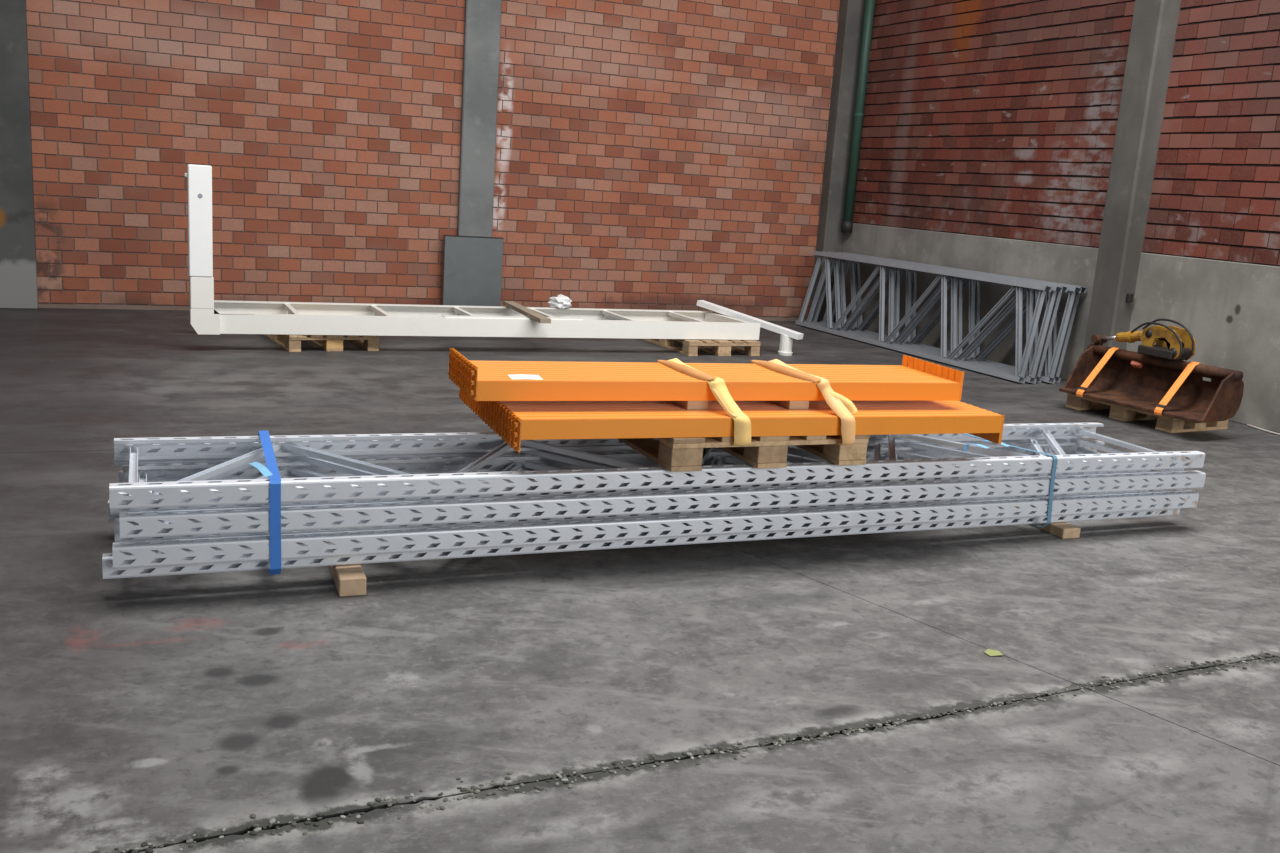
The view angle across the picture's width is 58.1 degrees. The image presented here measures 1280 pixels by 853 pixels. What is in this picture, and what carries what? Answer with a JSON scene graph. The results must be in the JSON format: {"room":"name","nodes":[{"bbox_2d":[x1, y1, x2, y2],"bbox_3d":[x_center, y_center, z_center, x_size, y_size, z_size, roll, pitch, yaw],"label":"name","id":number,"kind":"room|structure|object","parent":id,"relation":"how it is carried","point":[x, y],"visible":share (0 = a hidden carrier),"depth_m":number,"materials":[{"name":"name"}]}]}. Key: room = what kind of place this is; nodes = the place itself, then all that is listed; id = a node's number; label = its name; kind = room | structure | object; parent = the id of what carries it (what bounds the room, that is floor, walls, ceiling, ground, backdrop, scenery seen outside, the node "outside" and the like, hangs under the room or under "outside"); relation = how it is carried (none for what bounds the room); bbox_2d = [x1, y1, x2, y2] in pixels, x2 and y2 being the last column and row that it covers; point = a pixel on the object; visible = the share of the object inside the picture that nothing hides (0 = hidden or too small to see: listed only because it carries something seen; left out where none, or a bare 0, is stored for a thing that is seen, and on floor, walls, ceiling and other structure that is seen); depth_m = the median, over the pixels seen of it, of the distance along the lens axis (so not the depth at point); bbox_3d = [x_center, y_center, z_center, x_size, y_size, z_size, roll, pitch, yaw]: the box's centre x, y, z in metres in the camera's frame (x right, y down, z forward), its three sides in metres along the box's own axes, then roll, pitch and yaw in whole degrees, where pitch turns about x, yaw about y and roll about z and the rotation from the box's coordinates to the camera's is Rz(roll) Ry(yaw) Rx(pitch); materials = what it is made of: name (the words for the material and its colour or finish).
{"room":"warehouse","nodes":[
{"label":"warehouse","id":0,"kind":"room"},
{"bbox_2d":[26,0,839,320],"bbox_3d":[-1.628,-3.741,12.863,9.240,5.000,0.265,-1,13,-24],"label":"wall","id":1,"kind":"structure","parent":0,"point":[328,131],"depth_m":12.56,"materials":[{"name":"brick"}]},
{"bbox_2d":[0,0,37,308],"bbox_3d":[-6.025,-3.623,10.855,0.470,5.000,0.400,-1,13,-24],"label":"trim","id":2,"kind":"structure","parent":1,"relation":"attached to","point":[18,266],"depth_m":10.96,"materials":[{"name":"concrete"}]},
{"bbox_2d":[441,235,503,305],"bbox_3d":[-1.888,-1.683,12.969,0.670,0.902,0.094,-1,13,-24],"label":"steel plate","id":3,"kind":"object","parent":1,"relation":"attached to","point":[471,265],"visible":0.79,"depth_m":12.91,"materials":[{"name":"grey metal"}]},
{"bbox_2d":[457,0,501,236],"bbox_3d":[-1.804,-3.731,12.756,0.390,5.000,0.340,-1,13,-24],"label":"trim","id":4,"kind":"structure","parent":1,"relation":"attached to","point":[482,20],"depth_m":12.66,"materials":[{"name":"concrete"}]},
{"bbox_2d":[0,308,1279,852],"bbox_3d":[-1.019,0.656,4.808,16.000,0.206,17.100,-1,13,-24],"label":"floor","id":5,"kind":"structure","parent":0,"point":[839,693],"depth_m":3.92,"materials":[{"name":"concrete"}]},
{"bbox_2d":[264,334,378,351],"bbox_3d":[-2.938,-0.849,10.505,0.780,0.144,1.210,-3,14,-29],"label":"pallet","id":6,"kind":"object","parent":5,"relation":"on","point":[291,343],"visible":0.42,"depth_m":10.03,"materials":[{"name":"brown wood"}]},
{"bbox_2d":[323,541,365,596],"bbox_3d":[-1.266,0.499,4.827,0.100,0.072,1.020,-1,13,-21],"label":"batten","id":7,"kind":"object","parent":5,"relation":"on","point":[350,580],"visible":0.42,"depth_m":4.38,"materials":[{"name":"beige wood"}]},
{"bbox_2d":[641,339,760,355],"bbox_3d":[0.586,-0.891,11.866,0.800,0.144,1.206,-2,13,-25],"label":"pallet","id":8,"kind":"object","parent":5,"relation":"on","point":[691,347],"visible":0.55,"depth_m":11.40,"materials":[{"name":"brown wood"}]},
{"bbox_2d":[185,164,759,339],"bbox_3d":[-1.411,-1.585,10.819,5.354,1.360,1.030,-1,13,-24],"label":"steel frame","id":9,"kind":"object","parent":8,"relation":"on","point":[208,315],"visible":0.98,"depth_m":10.48,"materials":[{"name":"white metal"}]},
{"bbox_2d":[503,301,550,322],"bbox_3d":[-1.086,-1.092,10.943,0.100,0.038,1.402,-1,13,-21],"label":"plank","id":10,"kind":"object","parent":9,"relation":"on","point":[513,305],"visible":1,"depth_m":10.79,"materials":[{"name":"brown wood"}]},
{"bbox_2d":[547,294,571,307],"bbox_3d":[-0.795,-1.277,11.718,0.222,0.128,0.233,13,15,37],"label":"sheet","id":11,"kind":"object","parent":9,"relation":"on","point":[561,301],"visible":1,"depth_m":11.66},
{"bbox_2d":[697,300,803,355],"bbox_3d":[1.114,-1.028,12.000,1.298,0.427,0.155,13,15,37],"label":"bar","id":12,"kind":"object","parent":5,"relation":"on","point":[787,335],"visible":1,"depth_m":11.80,"materials":[{"name":"paint"}]},
{"bbox_2d":[795,251,1051,383],"bbox_3d":[2.900,-1.297,12.625,0.249,0.934,4.050,-1,13,-24],"label":"rack","id":13,"kind":"object","parent":5,"relation":"on","point":[1021,362],"visible":1,"depth_m":12.08,"materials":[{"name":"grey metal"}]},
{"bbox_2d":[804,251,1062,383],"bbox_3d":[3.011,-1.295,12.653,0.249,0.934,4.050,-1,13,-24],"label":"rack","id":14,"kind":"object","parent":5,"relation":"on","point":[1032,365],"visible":0.67,"depth_m":12.07,"materials":[{"name":"grey metal"}]},
{"bbox_2d":[811,251,1067,382],"bbox_3d":[3.094,-1.308,12.743,0.249,0.934,4.050,-1,13,-24],"label":"rack","id":15,"kind":"object","parent":5,"relation":"on","point":[841,262],"visible":0.49,"depth_m":12.38,"materials":[{"name":"grey metal"}]},
{"bbox_2d":[820,252,1081,383],"bbox_3d":[3.220,-1.298,12.735,0.249,0.934,4.050,-1,13,-24],"label":"rack","id":16,"kind":"object","parent":5,"relation":"on","point":[1051,362],"visible":0.56,"depth_m":12.12,"materials":[{"name":"grey metal"}]},
{"bbox_2d":[832,252,1086,382],"bbox_3d":[3.303,-1.311,12.825,0.249,0.934,4.050,-1,13,-24],"label":"rack","id":17,"kind":"object","parent":5,"relation":"on","point":[857,264],"visible":0.38,"depth_m":12.28,"materials":[{"name":"grey metal"}]},
{"bbox_2d":[984,649,1002,655],"bbox_3d":[1.298,0.831,4.242,0.065,0.006,0.055,1,12,-13],"label":"scrap","id":18,"kind":"object","parent":5,"relation":"on","point":[989,652],"visible":1,"depth_m":4.24,"materials":[{"name":"yellow paper"}]},
{"bbox_2d":[1032,522,1080,538],"bbox_3d":[1.987,0.430,6.270,0.110,0.052,1.020,-1,13,-22],"label":"batten","id":19,"kind":"object","parent":5,"relation":"on","point":[1064,530],"visible":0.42,"depth_m":5.83,"materials":[{"name":"beige wood"}]},
{"bbox_2d":[102,469,1179,578],"bbox_3d":[0.341,0.394,5.527,5.270,0.111,0.775,-1,13,-23],"label":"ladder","id":20,"kind":"object","parent":19,"relation":"on","point":[109,572],"visible":0.19,"depth_m":4.88,"materials":[{"name":"metal"}]},
{"bbox_2d":[112,469,1198,568],"bbox_3d":[0.406,0.348,5.464,5.270,0.111,0.775,-1,13,-23],"label":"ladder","id":21,"kind":"object","parent":20,"relation":"on","point":[167,552],"visible":0.48,"depth_m":4.83,"materials":[{"name":"metal"}]},
{"bbox_2d":[114,445,1181,542],"bbox_3d":[0.370,0.270,5.558,5.270,0.111,0.775,-1,13,-23],"label":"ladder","id":22,"kind":"object","parent":21,"relation":"on","point":[120,472],"visible":0.13,"depth_m":4.97,"materials":[{"name":"metal"}]},
{"bbox_2d":[119,441,1205,538],"bbox_3d":[0.436,0.240,5.452,5.270,0.111,0.775,-1,13,-23],"label":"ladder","id":23,"kind":"object","parent":22,"relation":"on","point":[179,522],"visible":0.78,"depth_m":4.98,"materials":[{"name":"metal"}]},
{"bbox_2d":[110,427,1183,514],"bbox_3d":[0.367,0.163,5.531,5.270,0.111,0.775,-1,13,-23],"label":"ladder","id":24,"kind":"object","parent":23,"relation":"on","point":[1033,442],"visible":0.19,"depth_m":5.22,"materials":[{"name":"metal"}]},
{"bbox_2d":[109,422,1204,508],"bbox_3d":[0.416,0.134,5.417,5.270,0.111,0.775,-1,13,-23],"label":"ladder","id":25,"kind":"object","parent":24,"relation":"on","point":[197,484],"visible":0.75,"depth_m":4.95,"materials":[{"name":"metal"}]},
{"bbox_2d":[248,431,280,574],"bbox_3d":[-1.541,0.283,4.675,0.108,0.393,0.910,-1,13,-21],"label":"band","id":26,"kind":"object","parent":25,"relation":"attached to","point":[271,471],"visible":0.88,"depth_m":4.29,"materials":[{"name":"blue plastic"}]},
{"bbox_2d":[617,435,869,471],"bbox_3d":[0.350,-0.017,5.543,0.970,0.144,1.207,-1,13,-23],"label":"pallet","id":27,"kind":"object","parent":25,"relation":"on","point":[673,454],"visible":0.36,"depth_m":5.02,"materials":[{"name":"brown wood"}]},
{"bbox_2d":[459,390,461,399],"bbox_3d":[0.231,-0.205,5.972,2.356,0.138,0.050,-1,13,-21],"label":"rail","id":28,"kind":"object","parent":27,"relation":"on","point":[460,391],"visible":0.16,"depth_m":5.58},
{"bbox_2d":[475,401,477,414],"bbox_3d":[0.354,-0.129,5.653,2.356,0.138,0.050,-1,13,-21],"label":"rail","id":29,"kind":"object","parent":27,"relation":"on","point":[476,402],"visible":0.16,"depth_m":5.26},
{"bbox_2d":[478,401,480,416],"bbox_3d":[0.373,-0.119,5.608,2.356,0.138,0.050,-1,13,-21],"label":"rail","id":30,"kind":"object","parent":27,"relation":"on","point":[479,402],"visible":0.13,"depth_m":5.20,"materials":[{"name":"orange metal"}]},
{"bbox_2d":[480,401,482,418],"bbox_3d":[0.390,-0.108,5.562,2.356,0.138,0.050,-1,13,-21],"label":"rail","id":31,"kind":"object","parent":27,"relation":"on","point":[481,403],"visible":0.16,"depth_m":5.15,"materials":[{"name":"orange metal"}]},
{"bbox_2d":[448,348,910,378],"bbox_3d":[0.264,-0.283,5.474,2.356,0.138,0.050,-1,13,-21],"label":"rail","id":32,"kind":"object","parent":31,"relation":"on","point":[905,358],"visible":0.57,"depth_m":5.39,"materials":[{"name":"orange metal"}]},
{"bbox_2d":[482,401,485,421],"bbox_3d":[0.406,-0.097,5.516,2.356,0.138,0.050,-1,13,-21],"label":"rail","id":33,"kind":"object","parent":27,"relation":"on","point":[484,402],"visible":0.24,"depth_m":5.12,"materials":[{"name":"orange metal"}]},
{"bbox_2d":[451,350,913,380],"bbox_3d":[0.282,-0.272,5.429,2.356,0.138,0.050,-1,13,-21],"label":"rail","id":34,"kind":"object","parent":33,"relation":"on","point":[910,359],"visible":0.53,"depth_m":5.35,"materials":[{"name":"orange metal"}]},
{"bbox_2d":[485,401,488,423],"bbox_3d":[0.423,-0.086,5.470,2.356,0.138,0.050,-1,13,-21],"label":"rail","id":35,"kind":"object","parent":27,"relation":"on","point":[487,404],"visible":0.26,"depth_m":5.07,"materials":[{"name":"orange metal"}]},
{"bbox_2d":[453,352,921,382],"bbox_3d":[0.299,-0.261,5.383,2.356,0.138,0.050,-1,13,-21],"label":"rail","id":36,"kind":"object","parent":35,"relation":"on","point":[916,361],"visible":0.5,"depth_m":5.29,"materials":[{"name":"orange metal"}]},
{"bbox_2d":[488,401,490,425],"bbox_3d":[0.442,-0.075,5.425,2.356,0.138,0.050,-1,13,-21],"label":"rail","id":37,"kind":"object","parent":27,"relation":"on","point":[489,402],"visible":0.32,"depth_m":5.01,"materials":[{"name":"orange metal"}]},
{"bbox_2d":[455,354,927,384],"bbox_3d":[0.315,-0.250,5.337,2.356,0.138,0.050,-1,13,-21],"label":"rail","id":38,"kind":"object","parent":37,"relation":"on","point":[921,362],"visible":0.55,"depth_m":5.24,"materials":[{"name":"orange metal"}]},
{"bbox_2d":[490,401,493,428],"bbox_3d":[0.458,-0.064,5.378,2.356,0.138,0.050,-1,13,-21],"label":"rail","id":39,"kind":"object","parent":27,"relation":"on","point":[492,402],"visible":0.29,"depth_m":4.97,"materials":[{"name":"orange metal"}]},
{"bbox_2d":[458,355,930,387],"bbox_3d":[0.334,-0.240,5.292,2.356,0.138,0.050,-1,13,-21],"label":"rail","id":40,"kind":"object","parent":39,"relation":"on","point":[927,364],"visible":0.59,"depth_m":5.20,"materials":[{"name":"orange metal"}]},
{"bbox_2d":[493,400,956,430],"bbox_3d":[0.477,-0.054,5.333,2.356,0.138,0.050,-1,13,-21],"label":"rail","id":41,"kind":"object","parent":27,"relation":"on","point":[495,402],"visible":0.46,"depth_m":5.03,"materials":[{"name":"orange metal"}]},
{"bbox_2d":[460,357,938,389],"bbox_3d":[0.350,-0.229,5.245,2.356,0.138,0.051,-1,13,-21],"label":"rail","id":42,"kind":"object","parent":41,"relation":"on","point":[933,369],"visible":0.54,"depth_m":5.15,"materials":[{"name":"orange metal"}]},
{"bbox_2d":[495,401,962,433],"bbox_3d":[0.493,-0.043,5.287,2.356,0.138,0.050,-1,13,-21],"label":"rail","id":43,"kind":"object","parent":27,"relation":"on","point":[736,402],"visible":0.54,"depth_m":5.11,"materials":[{"name":"orange metal"}]},
{"bbox_2d":[498,403,968,436],"bbox_3d":[0.512,-0.032,5.242,2.356,0.138,0.050,-1,13,-21],"label":"rail","id":44,"kind":"object","parent":27,"relation":"on","point":[810,404],"visible":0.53,"depth_m":5.04,"materials":[{"name":"orange metal"}]},
{"bbox_2d":[464,361,948,393],"bbox_3d":[0.384,-0.207,5.154,2.356,0.138,0.051,-1,13,-21],"label":"rail","id":45,"kind":"object","parent":44,"relation":"on","point":[945,372],"visible":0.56,"depth_m":5.08,"materials":[{"name":"orange metal"}]},
{"bbox_2d":[508,374,542,379],"bbox_3d":[-0.476,-0.205,4.782,0.132,0.004,0.104,0,12,-18],"label":"paper sheet","id":46,"kind":"object","parent":45,"relation":"on","point":[520,376],"visible":1,"depth_m":4.78,"materials":[{"name":"white paper"}]},
{"bbox_2d":[501,405,975,438],"bbox_3d":[0.530,-0.021,5.196,2.356,0.138,0.050,-1,13,-21],"label":"rail","id":47,"kind":"object","parent":27,"relation":"on","point":[856,406],"visible":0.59,"depth_m":5.01,"materials":[{"name":"orange metal"}]},
{"bbox_2d":[467,363,955,396],"bbox_3d":[0.402,-0.196,5.108,2.356,0.138,0.050,-1,13,-21],"label":"rail","id":48,"kind":"object","parent":47,"relation":"on","point":[951,377],"visible":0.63,"depth_m":5.02,"materials":[{"name":"orange metal"}]},
{"bbox_2d":[504,407,980,441],"bbox_3d":[0.546,-0.010,5.150,2.356,0.138,0.050,-1,13,-21],"label":"rail","id":49,"kind":"object","parent":27,"relation":"on","point":[507,411],"visible":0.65,"depth_m":5.00,"materials":[{"name":"orange metal"}]},
{"bbox_2d":[672,401,708,409],"bbox_3d":[0.183,-0.136,5.189,0.100,0.042,0.400,-1,13,-21],"label":"spacer","id":50,"kind":"object","parent":49,"relation":"on","point":[689,405],"visible":0.42,"depth_m":5.01,"materials":[{"name":"brown wood"}]},
{"bbox_2d":[462,359,944,391],"bbox_3d":[0.367,-0.218,5.199,2.356,0.138,0.050,-1,13,-21],"label":"rail","id":51,"kind":"object","parent":50,"relation":"on","point":[939,370],"visible":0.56,"depth_m":5.10,"materials":[{"name":"orange metal"}]},
{"bbox_2d":[470,365,963,400],"bbox_3d":[0.420,-0.185,5.063,2.356,0.138,0.050,-1,13,-21],"label":"beam","id":52,"kind":"structure","parent":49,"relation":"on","point":[481,389],"depth_m":4.97,"materials":[{"name":"orange metal"}]},
{"bbox_2d":[657,358,750,445],"bbox_3d":[0.253,-0.128,5.194,0.144,0.282,0.754,-2,13,-27],"label":"strap","id":53,"kind":"object","parent":52,"relation":"attached to","point":[742,423],"visible":0.95,"depth_m":4.96,"materials":[{"name":"yellow fabric"}]},
{"bbox_2d":[751,359,857,444],"bbox_3d":[0.744,-0.133,5.380,0.186,0.285,0.758,-2,13,-28],"label":"strap","id":54,"kind":"object","parent":52,"relation":"attached to","point":[842,406],"visible":0.96,"depth_m":5.15,"materials":[{"name":"yellow fabric"}]},
{"bbox_2d":[771,401,808,408],"bbox_3d":[0.647,-0.141,5.363,0.100,0.042,0.400,-1,13,-21],"label":"spacer","id":55,"kind":"object","parent":49,"relation":"on","point":[787,404],"visible":0.42,"depth_m":5.18,"materials":[{"name":"brown wood"}]},
{"bbox_2d":[507,409,991,444],"bbox_3d":[0.565,0.001,5.105,2.356,0.138,0.050,-1,13,-21],"label":"rail","id":56,"kind":"object","parent":27,"relation":"on","point":[981,435],"visible":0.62,"depth_m":4.99,"materials":[{"name":"orange metal"}]},
{"bbox_2d":[510,411,997,447],"bbox_3d":[0.581,0.011,5.059,2.356,0.138,0.051,-1,13,-21],"label":"rail","id":57,"kind":"object","parent":27,"relation":"on","point":[989,436],"visible":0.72,"depth_m":4.94,"materials":[{"name":"orange metal"}]},
{"bbox_2d":[513,413,1004,452],"bbox_3d":[0.599,0.022,5.013,2.356,0.138,0.050,-1,13,-21],"label":"beam","id":58,"kind":"structure","parent":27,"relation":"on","point":[571,427],"depth_m":4.93,"materials":[{"name":"orange metal"}]},
{"bbox_2d":[960,433,1057,526],"bbox_3d":[1.678,0.245,6.015,0.295,0.393,0.936,-5,15,-38],"label":"band","id":59,"kind":"object","parent":25,"relation":"attached to","point":[966,446],"visible":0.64,"depth_m":5.75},
{"bbox_2d":[1066,393,1228,432],"bbox_3d":[4.156,-0.142,9.478,0.710,0.144,1.020,-3,14,-29],"label":"pallet","id":60,"kind":"object","parent":5,"relation":"on","point":[1118,412],"visible":0.4,"depth_m":9.26,"materials":[{"name":"brown wood"}]},
{"bbox_2d":[1059,344,1243,422],"bbox_3d":[4.048,-0.404,9.187,0.490,0.474,1.370,-3,14,-29],"label":"bucket","id":61,"kind":"object","parent":60,"relation":"on","point":[1197,400],"visible":0.91,"depth_m":9.24,"materials":[{"name":"metal"}]},
{"bbox_2d":[1076,347,1119,396],"bbox_3d":[3.803,-0.452,9.535,0.435,0.400,0.068,-3,14,-31],"label":"strap","id":62,"kind":"object","parent":61,"relation":"attached to","point":[1093,374],"visible":0.92,"depth_m":9.51,"materials":[{"name":"fabric"}]},
{"bbox_2d":[1131,361,1142,367],"bbox_3d":[4.059,-0.512,9.417,0.069,0.065,0.080,-6,16,-41],"label":"scrap","id":63,"kind":"object","parent":61,"relation":"in","point":[1133,363],"visible":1,"depth_m":9.40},
{"bbox_2d":[1091,318,1195,360],"bbox_3d":[4.070,-0.743,9.323,0.240,0.310,0.989,-1,13,-24],"label":"coupler","id":64,"kind":"object","parent":61,"relation":"on","point":[1174,343],"visible":1,"depth_m":9.10,"materials":[{"name":"metal"}]},
{"bbox_2d":[1154,362,1200,414],"bbox_3d":[4.165,-0.295,8.909,0.435,0.400,0.068,-3,14,-31],"label":"strap","id":65,"kind":"object","parent":61,"relation":"attached to","point":[1158,410],"visible":0.92,"depth_m":8.88,"materials":[{"name":"fabric"}]},
{"bbox_2d":[1247,424,1279,435],"bbox_3d":[5.104,0.088,9.001,0.064,0.018,0.925,0,13,-20],"label":"hose","id":66,"kind":"object","parent":5,"relation":"on","point":[1252,426],"visible":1,"depth_m":9.24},
{"bbox_2d":[853,0,1279,266],"bbox_3d":[4.702,-3.427,10.288,0.265,3.700,10.050,-1,13,-24],"label":"wall","id":67,"kind":"structure","parent":0,"point":[987,118],"depth_m":11.33,"materials":[{"name":"brick"}]},
{"bbox_2d":[810,0,864,322],"bbox_3d":[2.502,-3.820,14.599,0.340,5.000,0.460,-1,13,-24],"label":"trim","id":68,"kind":"structure","parent":67,"relation":"attached to","point":[830,237],"depth_m":14.41,"materials":[{"name":"concrete"}]},
{"bbox_2d":[841,0,874,232],"bbox_3d":[2.745,-4.322,14.193,0.143,3.820,0.140,-1,13,-24],"label":"downpipe","id":69,"kind":"object","parent":67,"relation":"attached to","point":[847,223],"visible":1,"depth_m":14.25,"materials":[{"name":"green metal"}]},
{"bbox_2d":[841,221,852,232],"bbox_3d":[2.617,-2.526,14.570,0.136,0.140,0.140,-1,13,-24],"label":"socket","id":70,"kind":"object","parent":69,"relation":"attached to","point":[847,226],"depth_m":14.51,"materials":[{"name":"grey metal"}]},
{"bbox_2d":[840,223,1098,380],"bbox_3d":[3.587,-1.491,12.892,0.260,1.300,4.470,-1,13,-24],"label":"concrete wall base","id":71,"kind":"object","parent":67,"relation":"attached to","point":[1058,263],"depth_m":12.36,"materials":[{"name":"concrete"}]},
{"bbox_2d":[1125,293,1133,301],"bbox_3d":[4.447,-1.169,10.474,0.060,0.080,0.045,-1,13,-24],"label":"block","id":72,"kind":"object","parent":67,"relation":"attached to","point":[1129,296],"visible":1,"depth_m":10.46,"materials":[{"name":"black rubber"}]},
{"bbox_2d":[1083,0,1180,351],"bbox_3d":[4.585,-2.781,10.346,0.480,5.000,0.330,-1,13,-24],"label":"pillar","id":73,"kind":"structure","parent":67,"relation":"attached to","point":[1150,55],"depth_m":10.29,"materials":[{"name":"concrete"}]},
{"bbox_2d":[1126,253,1279,432],"bbox_3d":[5.570,-0.424,8.473,0.260,1.300,4.830,-1,13,-24],"label":"concrete wall base","id":74,"kind":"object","parent":67,"relation":"attached to","point":[1231,310],"depth_m":9.63,"materials":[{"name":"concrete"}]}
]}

